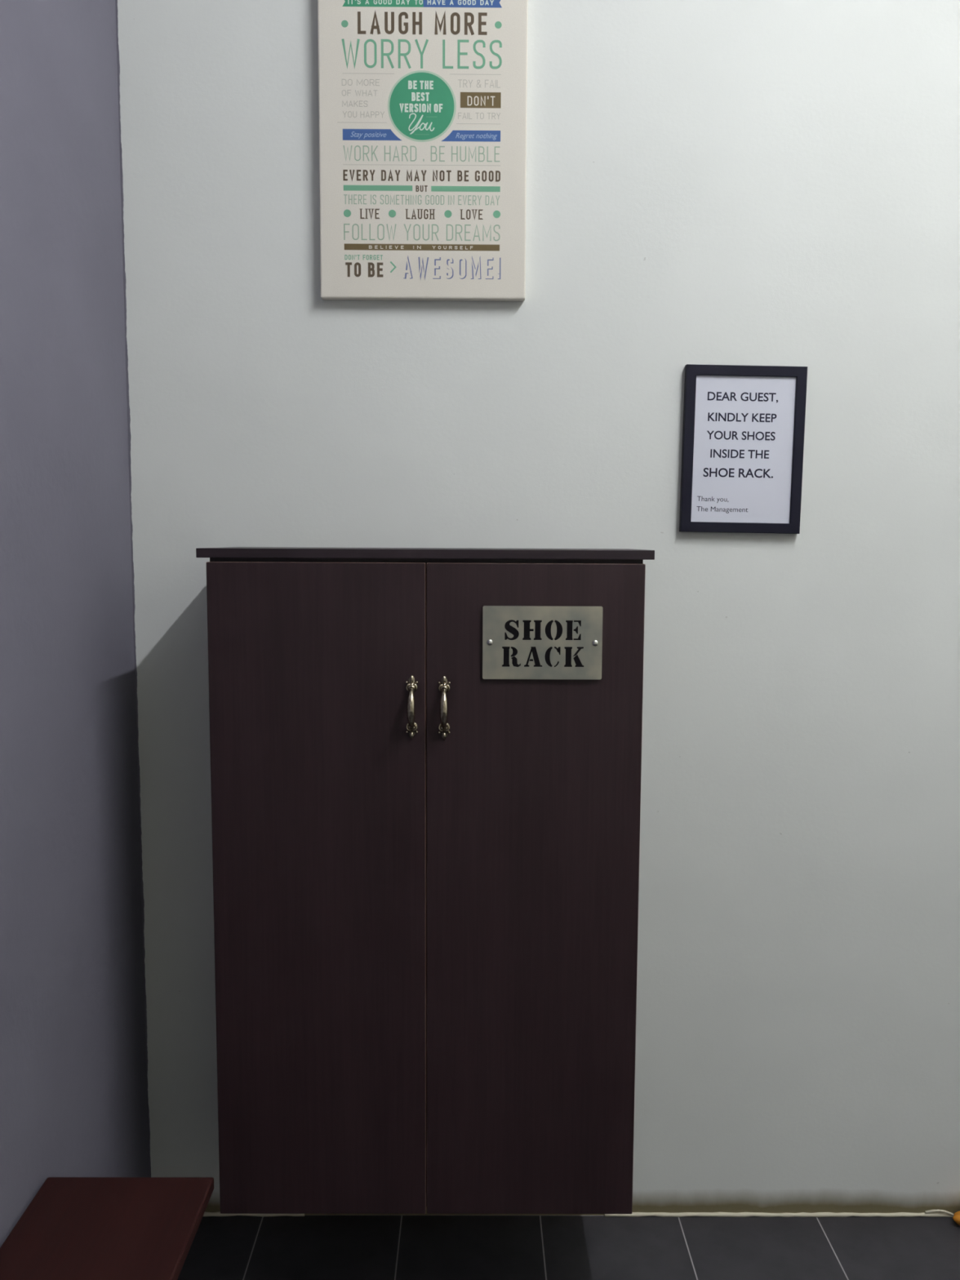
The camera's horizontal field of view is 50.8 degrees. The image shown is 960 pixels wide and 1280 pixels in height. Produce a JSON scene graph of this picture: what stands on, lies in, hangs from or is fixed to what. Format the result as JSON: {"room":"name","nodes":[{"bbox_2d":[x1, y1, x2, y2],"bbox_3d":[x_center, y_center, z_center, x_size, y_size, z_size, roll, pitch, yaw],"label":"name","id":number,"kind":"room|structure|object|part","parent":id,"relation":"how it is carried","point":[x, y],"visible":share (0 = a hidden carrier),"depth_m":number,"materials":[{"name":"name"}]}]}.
{"room":"guesthouse entryway","nodes":[
{"label":"guesthouse entryway","id":0,"kind":"room"},
{"bbox_2d":[0,0,149,1247],"bbox_3d":[-0.747,-0.186,0.093,0.100,3.260,3.900,0,6,0],"label":"wall","id":1,"kind":"structure","parent":0,"point":[73,1083],"depth_m":1.72,"materials":[{"name":"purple paint"}]},
{"bbox_2d":[115,0,959,1215],"bbox_3d":[0.791,-0.375,2.092,3.197,3.260,0.100,0,6,0],"label":"wall","id":2,"kind":"structure","parent":0,"point":[709,182],"depth_m":2.04,"materials":[{"name":"white paint"}]},
{"bbox_2d":[317,0,528,301],"bbox_3d":[-0.110,-0.973,1.966,0.402,0.606,0.024,0,6,0],"label":"print","id":3,"kind":"object","parent":2,"relation":"attached to","point":[423,104],"visible":1,"depth_m":1.96,"materials":[{"name":"beige"}]},
{"bbox_2d":[195,546,654,1213],"bbox_3d":[-0.097,0.438,1.944,0.791,1.222,0.344,0,6,0],"label":"cabinet","id":4,"kind":"object","parent":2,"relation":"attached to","point":[426,762],"visible":1,"depth_m":1.80,"materials":[{"name":"brown wood"}]},
{"bbox_3d":[-0.287,0.461,1.816,0.379,1.198,0.018,0,6,0],"label":"door","id":5,"kind":"part","parent":4,"relation":"part of","materials":[{"name":"brown wood"}]},
{"bbox_3d":[-0.119,0.119,1.758,0.022,0.116,0.036,0,6,0],"label":"handle","id":6,"kind":"part","parent":4,"relation":"part of","materials":[{"name":"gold metal"}]},
{"bbox_3d":[-0.095,-0.164,1.901,0.791,0.016,0.312,0,6,0],"label":"panel","id":7,"kind":"part","parent":4,"relation":"part of","materials":[{"name":"brown wood"}]},
{"bbox_3d":[-0.063,0.120,1.758,0.022,0.116,0.036,0,6,0],"label":"handle","id":8,"kind":"part","parent":4,"relation":"part of","materials":[{"name":"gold metal"}]},
{"bbox_3d":[0.094,0.463,1.818,0.379,1.198,0.018,0,6,0],"label":"door","id":9,"kind":"part","parent":4,"relation":"part of","materials":[{"name":"brown wood"}]},
{"bbox_3d":[0.109,0.005,1.759,0.208,0.128,0.002,0,6,0],"label":"name plate","id":10,"kind":"part","parent":4,"relation":"part of","materials":[{"name":"metal"}]},
{"bbox_2d":[203,1208,954,1217],"bbox_3d":[0.163,1.242,2.194,1.735,0.021,0.012,0,6,0],"label":"trim","id":11,"kind":"structure","parent":2,"relation":"attached to","point":[931,1213],"depth_m":2.19,"materials":[{"name":"beige"}]},
{"bbox_2d":[679,364,807,533],"bbox_3d":[0.527,-0.381,2.031,0.241,0.330,0.016,1,6,0],"label":"framed notice","id":12,"kind":"object","parent":2,"relation":"attached to","point":[744,428],"visible":1,"depth_m":2.03,"materials":[{"name":"black"}]},
{"bbox_2d":[177,1214,959,1279],"bbox_3d":[0.794,1.492,0.266,3.197,0.100,4.100,0,6,0],"label":"floor","id":13,"kind":"structure","parent":0,"point":[308,1246],"depth_m":2.10,"materials":[{"name":"grey tile"}]},
{"bbox_2d":[0,1177,213,1279],"bbox_3d":[-0.566,1.121,1.282,0.271,0.428,0.768,0,6,0],"label":"wooden bench","id":14,"kind":"object","parent":13,"relation":"on","point":[73,1228],"visible":1,"depth_m":1.52,"materials":[{"name":"red wood"}]},
{"bbox_2d":[952,1210,959,1225],"bbox_3d":[1.075,1.236,2.168,0.126,0.040,0.054,0,6,0],"label":"cloth","id":15,"kind":"object","parent":13,"relation":"on","point":[956,1218],"visible":1,"depth_m":2.16,"materials":[{"name":"orange fabric"}]}
]}

